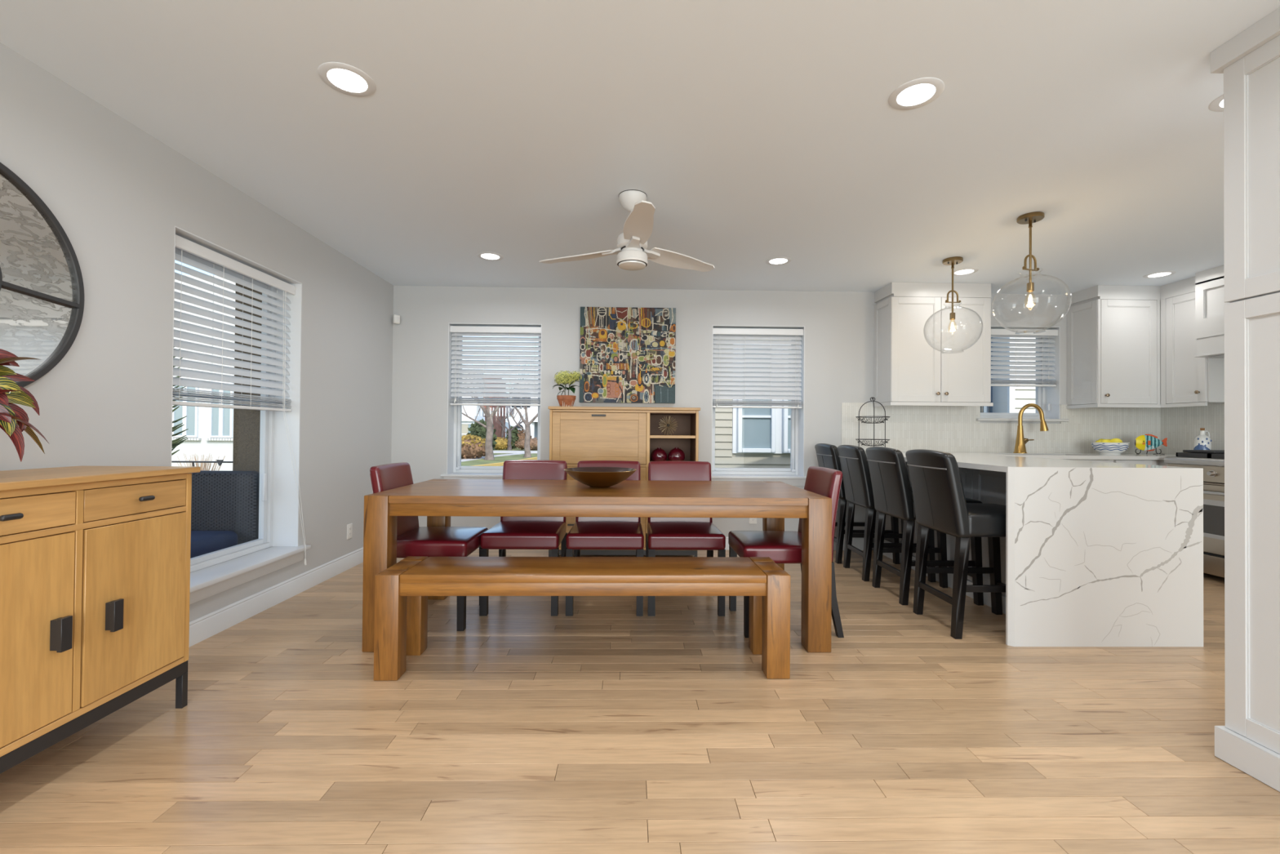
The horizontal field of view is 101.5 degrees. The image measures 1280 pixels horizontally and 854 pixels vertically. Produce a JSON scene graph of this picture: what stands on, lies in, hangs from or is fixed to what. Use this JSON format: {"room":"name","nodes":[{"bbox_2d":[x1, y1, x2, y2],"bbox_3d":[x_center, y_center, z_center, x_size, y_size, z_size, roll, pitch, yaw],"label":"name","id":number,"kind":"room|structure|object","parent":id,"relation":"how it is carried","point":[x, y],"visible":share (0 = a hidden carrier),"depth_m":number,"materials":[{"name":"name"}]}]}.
{"room":"dining room","nodes":[
{"label":"dining room","id":0,"kind":"room"},
{"bbox_2d":[0,42,393,622],"bbox_3d":[-2.343,-0.120,0.691,0.260,2.495,8.790,0,-1,-1],"label":"wall","id":1,"kind":"structure","parent":0,"point":[118,193],"depth_m":2.40,"materials":[{"name":"grey"}]},
{"bbox_2d":[0,162,84,386],"bbox_3d":[-2.212,-0.510,1.654,0.028,0.860,0.860,0,-1,-1],"label":"round mirror","id":2,"kind":"object","parent":1,"relation":"attached to","point":[42,287],"visible":0.94,"depth_m":1.91,"materials":[{"name":"grey metal"}]},
{"bbox_2d":[170,226,311,604],"bbox_3d":[-2.348,-0.039,2.996,0.290,1.855,1.080,0,-1,-1],"label":"window","id":3,"kind":"structure","parent":1,"relation":"in","point":[278,502],"depth_m":3.44,"materials":[{"name":"white"}]},
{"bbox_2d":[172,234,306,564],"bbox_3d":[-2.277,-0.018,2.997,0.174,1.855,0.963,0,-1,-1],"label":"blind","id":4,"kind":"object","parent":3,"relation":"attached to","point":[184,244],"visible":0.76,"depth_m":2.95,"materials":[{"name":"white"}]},
{"bbox_2d":[188,546,363,647],"bbox_3d":[-2.214,1.019,0.683,0.016,0.118,8.270,0,-1,-1],"label":"baseboard","id":5,"kind":"structure","parent":1,"relation":"attached to","point":[201,628],"depth_m":3.15,"materials":[{"name":"white"}]},
{"bbox_2d":[346,523,352,539],"bbox_3d":[-2.282,0.820,4.109,0.009,0.116,0.072,0,-1,-1],"label":"wall outlet","id":6,"kind":"object","parent":1,"relation":"attached to","point":[349,526],"visible":1,"depth_m":4.10,"materials":[{"name":"white plastic"}]},
{"bbox_2d":[0,0,1279,294],"bbox_3d":[1.417,-1.376,0.775,7.760,0.120,8.790,0,-1,-1],"label":"ceiling","id":7,"kind":"structure","parent":0,"point":[754,131],"depth_m":2.27,"materials":[{"name":"white"}]},
{"bbox_2d":[317,62,376,97],"bbox_3d":[-1.117,-1.324,1.998,0.196,0.004,0.196,0,-1,-1],"label":"recessed light","id":8,"kind":"object","parent":7,"relation":"in","point":[347,79],"visible":1,"depth_m":1.99,"materials":[{"name":"white"}]},
{"bbox_2d":[476,251,503,260],"bbox_3d":[-1.146,-1.305,4.001,0.196,0.004,0.196,0,-1,-1],"label":"recessed light","id":9,"kind":"object","parent":7,"relation":"in","point":[486,255],"visible":1,"depth_m":3.99,"materials":[{"name":"white"}]},
{"bbox_2d":[538,189,714,271],"bbox_3d":[-0.064,-1.105,2.834,1.084,0.409,0.967,0,-1,-1],"label":"ceiling fan","id":10,"kind":"object","parent":7,"relation":"hanging from","point":[632,253],"visible":1,"depth_m":2.91,"materials":[{"name":"white"}]},
{"bbox_2d":[765,256,791,265],"bbox_3d":[1.073,-1.286,4.053,0.196,0.004,0.196,0,-1,-1],"label":"recessed light","id":11,"kind":"object","parent":7,"relation":"in","point":[779,260],"visible":1,"depth_m":4.04,"materials":[{"name":"white"}]},
{"bbox_2d":[888,77,944,110],"bbox_3d":[1.084,-1.305,2.054,0.196,0.004,0.196,0,-1,-1],"label":"recessed light","id":12,"kind":"object","parent":7,"relation":"in","point":[914,94],"visible":1,"depth_m":2.04,"materials":[{"name":"white"}]},
{"bbox_2d":[923,256,982,353],"bbox_3d":[2.384,-0.921,3.986,0.390,0.714,0.390,1,-1,-5],"label":"pendant light","id":13,"kind":"object","parent":7,"relation":"hanging from","point":[951,261],"visible":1,"depth_m":3.98,"materials":[{"name":"glass"}]},
{"bbox_2d":[950,267,977,275],"bbox_3d":[2.657,-1.271,4.284,0.196,0.004,0.196,0,-1,-1],"label":"recessed light","id":14,"kind":"object","parent":7,"relation":"in","point":[968,270],"visible":0.96,"depth_m":4.27,"materials":[{"name":"white"}]},
{"bbox_2d":[991,211,1071,334],"bbox_3d":[2.379,-0.928,3.185,0.390,0.714,0.390,1,-1,-15],"label":"pendant light","id":15,"kind":"object","parent":7,"relation":"hanging from","point":[1032,217],"visible":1,"depth_m":3.18,"materials":[{"name":"glass"}]},
{"bbox_2d":[1026,282,1034,292],"bbox_3d":[2.378,-0.852,3.185,0.037,0.054,0.037,1,-1,-15],"label":"socket","id":16,"kind":"object","parent":15,"relation":"attached to","point":[1030,286],"depth_m":3.17,"materials":[{"name":"gold metal"}]},
{"bbox_2d":[1142,271,1176,278],"bbox_3d":[4.288,-1.257,4.316,0.196,0.004,0.196,0,-1,-1],"label":"recessed light","id":17,"kind":"object","parent":7,"relation":"in","point":[1158,274],"visible":1,"depth_m":4.31,"materials":[{"name":"white"}]},
{"bbox_2d":[1208,94,1223,111],"bbox_3d":[2.372,-1.294,2.048,0.196,0.004,0.196,0,-1,-1],"label":"recessed light","id":18,"kind":"object","parent":7,"relation":"in","point":[1217,104],"visible":0.16,"depth_m":2.10,"materials":[{"name":"white"}]},
{"bbox_2d":[0,548,1279,853],"bbox_3d":[1.396,1.159,0.751,7.760,0.100,8.790,0,-1,-1],"label":"floor","id":19,"kind":"structure","parent":0,"point":[602,728],"depth_m":1.84,"materials":[{"name":"brown"}]},
{"bbox_2d":[0,466,199,773],"bbox_3d":[-1.970,0.619,1.439,0.482,0.937,1.281,0,-1,-1],"label":"sideboard","id":20,"kind":"object","parent":19,"relation":"on","point":[95,561],"visible":1,"depth_m":1.68,"materials":[{"name":"brown wood"}]},
{"bbox_2d":[0,348,48,462],"bbox_3d":[-1.923,-0.043,1.429,0.342,0.386,0.399,0,-1,-1],"label":"plant","id":21,"kind":"object","parent":20,"relation":"on","point":[14,420],"visible":1,"depth_m":1.55,"materials":[{"name":"red plant"}]},
{"bbox_2d":[369,462,488,631],"bbox_3d":[-1.223,0.663,3.068,0.545,0.891,0.461,0,-1,-1],"label":"dining chair","id":22,"kind":"object","parent":19,"relation":"on","point":[412,540],"visible":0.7,"depth_m":2.91,"materials":[{"name":"red leather"}]},
{"bbox_2d":[479,459,567,615],"bbox_3d":[-0.717,0.670,3.346,0.461,0.891,0.545,0,-1,-1],"label":"dining chair","id":23,"kind":"object","parent":19,"relation":"on","point":[511,532],"visible":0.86,"depth_m":3.23,"materials":[{"name":"red leather"}]},
{"bbox_2d":[373,555,790,680],"bbox_3d":[-0.248,0.881,2.465,1.823,0.458,0.345,0,-1,-2],"label":"bench","id":24,"kind":"object","parent":19,"relation":"on","point":[402,589],"visible":1,"depth_m":2.32,"materials":[{"name":"brown wood"}]},
{"bbox_2d":[361,479,831,652],"bbox_3d":[-0.210,0.733,3.035,2.314,0.766,0.910,0,-1,-1],"label":"dining table","id":25,"kind":"object","parent":19,"relation":"on","point":[437,500],"visible":0.89,"depth_m":2.60,"materials":[{"name":"brown wood"}]},
{"bbox_2d":[564,466,636,487],"bbox_3d":[-0.231,0.298,3.054,0.424,0.102,0.424,0,-1,-1],"label":"bowl","id":26,"kind":"object","parent":25,"relation":"on","point":[593,477],"visible":1,"depth_m":2.94,"materials":[{"name":"brown"}]},
{"bbox_2d":[565,460,644,616],"bbox_3d":[-0.212,0.674,3.356,0.461,0.891,0.545,0,-1,-1],"label":"dining chair","id":27,"kind":"object","parent":19,"relation":"on","point":[587,532],"visible":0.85,"depth_m":3.11,"materials":[{"name":"red leather"}]},
{"bbox_2d":[547,406,700,556],"bbox_3d":[-0.140,0.482,4.634,1.294,1.300,0.424,0,-1,-1],"label":"cabinet","id":28,"kind":"object","parent":19,"relation":"on","point":[576,433],"visible":0.31,"depth_m":4.45,"materials":[{"name":"brown"}]},
{"bbox_2d":[556,395,576,406],"bbox_3d":[-0.641,-0.223,4.551,0.166,0.099,0.166,0,-1,-1],"label":"pot","id":29,"kind":"object","parent":28,"relation":"on","point":[563,400],"depth_m":4.49,"materials":[{"name":"orange"}]},
{"bbox_2d":[552,370,582,406],"bbox_3d":[-0.632,-0.334,4.548,0.265,0.321,0.228,0,-1,-1],"label":"hydrangea","id":30,"kind":"object","parent":28,"relation":"on","point":[565,400],"visible":0.99,"depth_m":4.50,"materials":[{"name":"plant"}]},
{"bbox_2d":[650,447,666,461],"bbox_3d":[0.167,0.258,4.602,0.146,0.150,0.146,0,-1,-1],"label":"round vase","id":31,"kind":"object","parent":28,"relation":"on","point":[658,454],"visible":0.72,"depth_m":4.55,"materials":[{"name":"red"}]},
{"bbox_2d":[658,415,677,435],"bbox_3d":[0.248,-0.012,4.606,0.169,0.172,0.168,0,-1,31],"label":"ornament","id":32,"kind":"object","parent":28,"relation":"on","point":[668,424],"visible":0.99,"depth_m":4.59,"materials":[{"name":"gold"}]},
{"bbox_2d":[649,435,695,438],"bbox_3d":[0.277,0.086,4.653,0.392,0.024,0.383,0,-1,-1],"label":"shelf","id":33,"kind":"object","parent":28,"relation":"attached to","point":[651,436],"depth_m":4.46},
{"bbox_2d":[667,447,684,461],"bbox_3d":[0.320,0.258,4.590,0.150,0.154,0.150,0,-1,-1],"label":"round vase","id":34,"kind":"object","parent":28,"relation":"on","point":[676,454],"visible":0.78,"depth_m":4.53,"materials":[{"name":"red"}]},
{"bbox_2d":[645,461,725,616],"bbox_3d":[0.275,0.678,3.365,0.461,0.891,0.545,0,-1,-1],"label":"dining chair","id":35,"kind":"object","parent":19,"relation":"on","point":[663,533],"visible":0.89,"depth_m":3.23,"materials":[{"name":"red leather"}]},
{"bbox_2d":[728,466,844,637],"bbox_3d":[0.822,0.680,3.017,0.545,0.891,0.461,0,-1,-1],"label":"dining chair","id":36,"kind":"object","parent":19,"relation":"on","point":[781,546],"visible":0.59,"depth_m":2.82,"materials":[{"name":"red leather"}]},
{"bbox_2d":[814,443,899,564],"bbox_3d":[1.880,0.647,4.592,0.602,1.003,0.450,0,-1,0],"label":"bar stool","id":37,"kind":"object","parent":19,"relation":"on","point":[827,454],"visible":0.41,"depth_m":4.39,"materials":[{"name":"black leather"}]},
{"bbox_2d":[837,444,935,582],"bbox_3d":[1.888,0.642,4.071,0.602,1.003,0.450,0,-1,1],"label":"bar stool","id":38,"kind":"object","parent":19,"relation":"on","point":[854,463],"visible":0.68,"depth_m":3.92,"materials":[{"name":"black leather"}]},
{"bbox_2d":[882,461,911,563],"bbox_3d":[2.571,0.707,4.587,0.751,0.894,0.634,0,-1,-1],"label":"base cabinet","id":39,"kind":"object","parent":19,"relation":"on","point":[888,524],"visible":0.07,"depth_m":4.59,"materials":[{"name":"grey"}]},
{"bbox_2d":[865,446,983,605],"bbox_3d":[1.894,0.637,3.545,0.602,1.003,0.450,0,-1,-1],"label":"bar stool","id":40,"kind":"object","parent":19,"relation":"on","point":[893,496],"visible":0.77,"depth_m":3.40,"materials":[{"name":"black leather"}]},
{"bbox_2d":[905,448,1005,639],"bbox_3d":[1.903,0.632,3.002,0.602,1.003,0.450,0,-1,-1],"label":"bar stool","id":41,"kind":"object","parent":19,"relation":"on","point":[940,504],"visible":0.88,"depth_m":2.88,"materials":[{"name":"black leather"}]},
{"bbox_2d":[911,466,1006,613],"bbox_3d":[2.537,0.697,3.504,0.641,0.894,1.529,0,-1,-1],"label":"base cabinet","id":42,"kind":"object","parent":19,"relation":"on","point":[987,486],"visible":0.16,"depth_m":3.39,"materials":[{"name":"grey"}]},
{"bbox_2d":[865,451,1203,646],"bbox_3d":[3.422,0.691,3.716,3.064,0.925,2.411,0,-1,-1],"label":"kitchen island","id":43,"kind":"object","parent":19,"relation":"on","point":[1098,553],"depth_m":2.71,"materials":[{"name":"white"}]},
{"bbox_2d":[855,396,890,447],"bbox_3d":[2.066,-0.020,4.641,0.281,0.491,0.281,0,-1,44],"label":"wire basket stand","id":44,"kind":"object","parent":43,"relation":"on","point":[872,397],"visible":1,"depth_m":4.63,"materials":[{"name":"black"}]},
{"bbox_2d":[855,416,890,423],"bbox_3d":[2.067,-0.062,4.642,0.282,0.060,0.282,1,-1,-11],"label":"basket","id":45,"kind":"object","parent":44,"relation":"on","point":[886,419],"depth_m":4.63,"materials":[{"name":"black metal"}]},
{"bbox_2d":[857,439,889,445],"bbox_3d":[2.065,0.138,4.640,0.282,0.060,0.282,1,-1,-11],"label":"basket","id":46,"kind":"object","parent":44,"relation":"on","point":[859,441],"depth_m":4.57,"materials":[{"name":"black metal"}]},
{"bbox_2d":[865,451,1189,471],"bbox_3d":[3.426,0.243,3.720,3.064,0.030,2.411,0,-1,-1],"label":"countertop","id":47,"kind":"structure","parent":43,"relation":"on","point":[993,461],"depth_m":3.51,"materials":[{"name":"white stone"}]},
{"bbox_2d":[1013,403,1048,453],"bbox_3d":[3.576,0.011,4.790,0.292,0.456,0.106,0,-1,-1],"label":"tap","id":48,"kind":"object","parent":43,"relation":"on","point":[1020,442],"visible":0.98,"depth_m":4.77,"materials":[{"name":"gold metal"}]},
{"bbox_2d":[1090,441,1129,454],"bbox_3d":[4.209,0.191,4.681,0.260,0.106,0.260,0,-1,-1],"label":"ceramic bowl","id":49,"kind":"object","parent":43,"relation":"on","point":[1108,448],"visible":0.94,"depth_m":4.60,"materials":[{"name":"white"}]},
{"bbox_2d":[1134,434,1167,454],"bbox_3d":[4.583,0.155,4.688,0.298,0.184,0.064,0,-1,-1],"label":"fish figurine","id":50,"kind":"object","parent":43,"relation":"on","point":[1147,442],"visible":1,"depth_m":4.68,"materials":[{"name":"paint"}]},
{"bbox_2d":[1193,427,1212,449],"bbox_3d":[4.769,0.127,4.431,0.107,0.238,0.110,0,-1,37],"label":"oil bottle","id":51,"kind":"object","parent":43,"relation":"on","point":[1201,442],"visible":0.81,"depth_m":4.41,"materials":[{"name":"white ceramic"}]},
{"bbox_2d":[1074,459,1110,462],"bbox_3d":[3.424,0.662,4.607,0.945,0.789,0.628,0,-1,-1],"label":"base cabinet","id":52,"kind":"object","parent":19,"relation":"on","point":[1100,460],"visible":0.05,"depth_m":4.33,"materials":[{"name":"white"}]},
{"bbox_2d":[1110,459,1158,465],"bbox_3d":[4.111,0.668,4.620,0.426,0.789,0.628,0,-1,-1],"label":"base cabinet","id":53,"kind":"object","parent":19,"relation":"on","point":[1153,462],"visible":0.06,"depth_m":4.34,"materials":[{"name":"white"}]},
{"bbox_2d":[1164,452,1224,577],"bbox_3d":[4.590,0.684,3.852,0.718,0.960,0.786,0,-1,-1],"label":"range cooker","id":54,"kind":"object","parent":19,"relation":"on","point":[1212,464],"visible":0.21,"depth_m":3.92,"materials":[{"name":"silver metal"}]},
{"bbox_2d":[1182,449,1224,453],"bbox_3d":[4.620,0.195,4.109,0.480,0.020,0.230,0,-1,-1],"label":"griddle plate","id":55,"kind":"object","parent":54,"relation":"on","point":[1184,451],"visible":0.52,"depth_m":4.10,"materials":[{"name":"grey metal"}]},
{"bbox_2d":[1210,7,1279,791],"bbox_3d":[2.320,-0.090,1.379,0.684,2.424,0.866,0,-1,-1],"label":"tall cabinet","id":56,"kind":"object","parent":19,"relation":"on","point":[1249,740],"visible":1,"depth_m":1.71,"materials":[{"name":"white"}]},
{"bbox_2d":[391,285,1148,550],"bbox_3d":[1.324,-0.049,5.027,7.240,2.495,0.260,0,-1,-1],"label":"wall","id":57,"kind":"structure","parent":0,"point":[839,326],"depth_m":4.88,"materials":[{"name":"grey"}]},
{"bbox_2d":[392,314,399,324],"bbox_3d":[-2.225,-0.984,4.778,0.040,0.080,0.056,0,-1,44],"label":"sensor","id":58,"kind":"object","parent":57,"relation":"attached to","point":[396,318],"visible":1,"depth_m":4.76,"materials":[{"name":"white plastic"}]},
{"bbox_2d":[440,323,542,479],"bbox_3d":[-1.353,-0.217,4.947,0.952,1.485,0.270,0,-1,-1],"label":"window","id":59,"kind":"structure","parent":57,"relation":"in","point":[455,470],"depth_m":4.94,"materials":[{"name":"white"}]},
{"bbox_2d":[449,325,541,405],"bbox_3d":[-1.349,-0.570,4.900,0.845,0.740,0.073,0,-1,-1],"label":"blind","id":60,"kind":"object","parent":59,"relation":"attached to","point":[464,332],"visible":0.95,"depth_m":4.90,"materials":[{"name":"white"}]},
{"bbox_2d":[579,306,675,403],"bbox_3d":[-0.114,-0.666,4.857,0.885,0.885,0.034,0,-1,-1],"label":"painting","id":61,"kind":"object","parent":57,"relation":"attached to","point":[627,355],"visible":1,"depth_m":4.84,"materials":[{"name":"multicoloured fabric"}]},
{"bbox_2d":[477,536,863,550],"bbox_3d":[-0.060,1.076,4.852,4.454,0.118,0.016,0,-1,-1],"label":"baseboard","id":62,"kind":"structure","parent":57,"relation":"attached to","point":[858,543],"depth_m":4.88,"materials":[{"name":"white"}]},
{"bbox_2d":[711,324,806,485],"bbox_3d":[1.106,-0.202,4.994,0.960,1.495,0.270,0,-1,-1],"label":"window","id":63,"kind":"structure","parent":57,"relation":"in","point":[793,475],"depth_m":5.01,"materials":[{"name":"white"}]},
{"bbox_2d":[712,328,803,408],"bbox_3d":[1.110,-0.554,4.947,0.853,0.750,0.073,0,-1,-1],"label":"blind","id":64,"kind":"object","parent":63,"relation":"attached to","point":[736,388],"visible":0.91,"depth_m":4.95,"materials":[{"name":"white"}]},
{"bbox_2d":[872,282,993,407],"bbox_3d":[2.650,-0.727,4.749,0.910,1.082,0.359,0,-1,-1],"label":"upper cabinet","id":65,"kind":"object","parent":57,"relation":"attached to","point":[908,371],"visible":0.98,"depth_m":4.61,"materials":[{"name":"white"}]},
{"bbox_2d":[841,402,1160,453],"bbox_3d":[3.418,0.012,4.933,3.055,0.456,0.008,0,-1,-1],"label":"backsplash","id":66,"kind":"structure","parent":57,"relation":"attached to","point":[945,428],"depth_m":4.93,"materials":[{"name":"tile"}]},
{"bbox_2d":[976,325,1068,421],"bbox_3d":[3.603,-0.503,5.045,0.870,0.900,0.270,0,-1,-1],"label":"window","id":67,"kind":"structure","parent":57,"relation":"in","point":[1050,396],"depth_m":5.03,"materials":[{"name":"white"}]},
{"bbox_2d":[991,328,1057,386],"bbox_3d":[3.595,-0.661,4.998,0.758,0.545,0.070,0,-1,-1],"label":"blind","id":68,"kind":"object","parent":67,"relation":"attached to","point":[994,332],"visible":0.69,"depth_m":4.99,"materials":[{"name":"white"}]},
{"bbox_2d":[1066,276,1207,408],"bbox_3d":[4.500,-0.713,4.615,0.914,1.082,0.697,0,-1,-1],"label":"upper cabinet","id":69,"kind":"object","parent":57,"relation":"attached to","point":[1113,332],"visible":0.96,"depth_m":4.64,"materials":[{"name":"white"}]},
{"bbox_3d":[5.156,-0.057,0.835,0.260,2.495,8.790,0,-1,-1],"label":"wall","id":70,"kind":"structure","parent":0,"visible":0},
{"bbox_2d":[1160,288,1224,404],"bbox_3d":[4.775,-0.680,4.466,0.369,0.958,0.388,0,-1,-1],"label":"upper cabinet","id":71,"kind":"object","parent":70,"relation":"attached to","point":[1185,378],"visible":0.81,"depth_m":4.44,"materials":[{"name":"white"}]},
{"bbox_2d":[1160,403,1224,453],"bbox_3d":[4.967,-0.166,3.729,0.008,0.815,2.462,0,-1,-1],"label":"backsplash","id":72,"kind":"structure","parent":70,"relation":"attached to","point":[1180,425],"depth_m":4.70,"materials":[{"name":"tile"}]},
{"bbox_2d":[1194,265,1228,357],"bbox_3d":[4.750,-0.911,3.860,0.446,0.696,0.818,0,-1,-1],"label":"range hood","id":73,"kind":"object","parent":70,"relation":"attached to","point":[1210,302],"visible":0.46,"depth_m":4.16,"materials":[{"name":"white"}]},
{"bbox_2d":[1195,320,1224,338],"bbox_3d":[4.721,-0.772,3.863,0.365,0.105,0.808,0,-1,-1],"label":"mantel shelf","id":74,"kind":"object","parent":73,"relation":"attached to","point":[1206,329],"depth_m":4.15,"materials":[{"name":"white"}]},
{"label":"outside","id":75,"kind":"structure","parent":0,"visible":0},
{"bbox_3d":[-6.318,1.532,-1.637,7.730,0.020,17.000,0,-1,-1],"label":"yard","id":76,"kind":"structure","parent":75,"visible":0},
{"bbox_3d":[-3.589,1.362,2.269,2.135,0.440,4.300,0,-1,-1],"label":"floor","id":77,"kind":"structure","parent":76,"relation":"on","visible":0},
{"bbox_2d":[190,470,259,558],"bbox_3d":[-3.138,0.721,3.163,1.200,0.865,0.780,0,-1,-1],"label":"wicker sofa","id":78,"kind":"object","parent":77,"relation":"on","point":[224,504],"visible":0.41,"depth_m":3.46,"materials":[{"name":"grey"}]},
{"bbox_2d":[190,530,237,558],"bbox_3d":[-3.147,0.743,3.103,1.060,0.150,0.660,0,-1,-1],"label":"seat cushion","id":79,"kind":"object","parent":78,"relation":"on","point":[202,542],"depth_m":3.24,"materials":[{"name":"blue fabric"}]},
{"bbox_2d":[232,283,262,471],"bbox_3d":[-2.751,-0.135,3.994,0.421,2.600,0.410,0,-1,-1],"label":"pier","id":80,"kind":"structure","parent":77,"relation":"on","point":[246,423],"depth_m":3.81,"materials":[{"name":"brown paint"}]},
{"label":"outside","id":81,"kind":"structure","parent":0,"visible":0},
{"bbox_2d":[493,450,537,453],"bbox_3d":[-5.771,1.889,39.130,14.152,0.040,3.997,1,-1,-3],"label":"driveway","id":82,"kind":"structure","parent":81,"point":[494,451],"depth_m":38.47,"materials":[{"name":"grey concrete"}]},
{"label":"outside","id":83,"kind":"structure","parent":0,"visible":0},
{"bbox_2d":[461,453,537,466],"bbox_3d":[-11.706,1.711,22.763,13.500,0.030,30.000,0,-1,-1],"label":"grass verge","id":84,"kind":"structure","parent":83,"point":[498,459],"depth_m":28.18,"materials":[{"name":"plant"}]},
{"bbox_2d":[171,348,188,455],"bbox_3d":[-9.848,-0.113,10.845,0.735,3.446,0.736,0,-1,44],"label":"tree","id":85,"kind":"object","parent":84,"relation":"on","point":[176,442],"visible":0.16,"depth_m":10.93,"materials":[{"name":"green plant"}]},
{"bbox_2d":[461,433,485,458],"bbox_3d":[-9.707,1.155,29.298,2.668,1.551,2.001,0,-1,-1],"label":"shrub","id":86,"kind":"object","parent":84,"relation":"on","point":[472,447],"visible":0.51,"depth_m":28.76,"materials":[{"name":"plant"}]},
{"bbox_2d":[466,418,497,449],"bbox_3d":[-9.956,0.726,32.833,1.962,2.580,1.586,0,-1,-1],"label":"shrub","id":87,"kind":"object","parent":84,"relation":"on","point":[476,428],"visible":0.3,"depth_m":32.48,"materials":[{"name":"plant"}]},
{"bbox_2d":[462,346,536,460],"bbox_3d":[-8.068,-1.345,28.108,6.270,6.402,2.213,0,-1,19],"label":"bare tree","id":88,"kind":"object","parent":84,"relation":"on","point":[489,455],"visible":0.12,"depth_m":28.21,"materials":[{"name":"brown plant"}]},
{"bbox_2d":[506,382,537,457],"bbox_3d":[-6.779,-1.167,31.251,4.381,6.121,1.682,0,-1,12],"label":"bare tree","id":89,"kind":"object","parent":84,"relation":"on","point":[527,429],"visible":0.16,"depth_m":31.27,"materials":[{"name":"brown plant"}]},
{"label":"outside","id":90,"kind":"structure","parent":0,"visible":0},
{"bbox_2d":[493,447,537,453],"bbox_3d":[4.017,2.253,50.068,170.000,0.280,140.000,0,-1,-1],"label":"ground","id":91,"kind":"structure","parent":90,"point":[517,448],"depth_m":43.54,"materials":[{"name":"green plant"}]},
{"bbox_2d":[171,275,235,471],"bbox_3d":[-16.496,-1.622,18.650,10.036,6.500,4.100,0,-1,-1],"label":"neighboring building","id":92,"kind":"structure","parent":91,"relation":"on","point":[210,431],"depth_m":16.72,"materials":[{"name":"grey"}]},
{"bbox_2d":[461,373,509,436],"bbox_3d":[-14.530,-1.166,38.889,10.120,6.000,2.700,0,-1,-1],"label":"house","id":93,"kind":"structure","parent":91,"relation":"on","point":[472,411],"depth_m":37.73,"materials":[{"name":"white plastic"}]},
{"bbox_2d":[483,377,506,439],"bbox_3d":[-13.806,-1.326,47.906,1.990,6.500,5.700,0,-1,-1],"label":"house","id":94,"kind":"structure","parent":91,"relation":"on","point":[497,426],"depth_m":47.75,"materials":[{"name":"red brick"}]},
{"bbox_2d":[493,436,511,449],"bbox_3d":[-11.854,1.413,44.234,1.989,1.172,1.482,0,-1,-1],"label":"shrub","id":95,"kind":"object","parent":91,"relation":"on","point":[502,443],"visible":0.54,"depth_m":43.84,"materials":[{"name":"plant"}]},
{"bbox_2d":[471,457,537,466],"bbox_3d":[-7.062,1.681,21.786,0.998,0.150,28.490,0,-1,9],"label":"kerb","id":96,"kind":"object","parent":91,"relation":"on","point":[501,464],"visible":0.12,"depth_m":23.38,"materials":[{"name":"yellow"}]},
{"bbox_2d":[492,405,530,449],"bbox_3d":[-10.705,-0.328,43.775,3.358,4.607,1.420,1,-1,-5],"label":"bare tree","id":97,"kind":"object","parent":91,"relation":"on","point":[509,446],"visible":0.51,"depth_m":43.72,"materials":[{"name":"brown plant"}]},
{"bbox_2d":[505,426,519,448],"bbox_3d":[-11.424,1.034,46.779,1.330,2.251,1.030,0,-1,-1],"label":"shrub","id":98,"kind":"object","parent":91,"relation":"on","point":[514,432],"visible":0.52,"depth_m":46.61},
{"bbox_2d":[505,382,537,436],"bbox_3d":[-13.318,-1.470,58.769,5.461,7.000,6.600,0,-1,-1],"label":"house","id":99,"kind":"structure","parent":91,"relation":"on","point":[517,418],"depth_m":55.78,"materials":[{"name":"white plastic"}]},
{"bbox_2d":[514,437,537,449],"bbox_3d":[-8.998,1.436,43.811,3.025,1.172,2.264,0,-1,-1],"label":"shrub","id":100,"kind":"object","parent":91,"relation":"on","point":[533,442],"visible":0.47,"depth_m":43.12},
{"bbox_2d":[527,406,537,439],"bbox_3d":[-7.017,0.043,49.175,6.500,3.900,5.400,0,-1,-1],"label":"house","id":101,"kind":"structure","parent":91,"relation":"on","point":[533,411],"depth_m":47.68,"materials":[{"name":"white"}]},
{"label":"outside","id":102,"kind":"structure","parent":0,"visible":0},
{"bbox_2d":[461,453,533,462],"bbox_3d":[-9.552,1.756,26.698,1.827,0.050,26.548,0,-1,10],"label":"pavement","id":103,"kind":"structure","parent":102,"point":[511,454],"depth_m":32.25,"materials":[{"name":"grey concrete"}]},
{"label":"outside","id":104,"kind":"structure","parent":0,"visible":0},
{"bbox_3d":[14.808,1.934,22.274,49.500,0.015,28.000,0,-1,-1],"label":"street","id":105,"kind":"object","parent":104,"visible":0},
{"bbox_2d":[177,453,225,470],"bbox_3d":[-7.439,1.030,8.862,0.722,1.167,0.415,0,-1,-1],"label":"dry shrub","id":106,"kind":"object","parent":105,"relation":"on","point":[202,465],"visible":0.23,"depth_m":8.85,"materials":[{"name":"beige plant"}]},
{"bbox_2d":[171,459,232,466],"bbox_3d":[-6.598,1.051,7.864,4.260,1.116,0.028,0,-1,-1],"label":"rail","id":107,"kind":"object","parent":105,"relation":"on","point":[220,462],"visible":0.14,"depth_m":7.86,"materials":[{"name":"black metal"}]},
{"bbox_2d":[715,338,791,475],"bbox_3d":[1.890,-1.050,10.098,3.350,5.500,3.100,0,-1,-1],"label":"house","id":108,"kind":"structure","parent":105,"relation":"on","point":[745,437],"depth_m":8.60,"materials":[{"name":"beige"}]},
{"bbox_2d":[980,337,992,412],"bbox_3d":[5.359,-1.025,9.645,1.070,5.500,2.140,0,-1,-1],"label":"wall","id":109,"kind":"structure","parent":105,"relation":"on","point":[983,409],"depth_m":8.66,"materials":[{"name":"blue"}]},
{"bbox_2d":[988,337,1035,413],"bbox_3d":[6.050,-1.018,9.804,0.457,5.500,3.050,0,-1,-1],"label":"house","id":110,"kind":"structure","parent":105,"relation":"on","point":[1006,399],"depth_m":8.32,"materials":[{"name":"white"}]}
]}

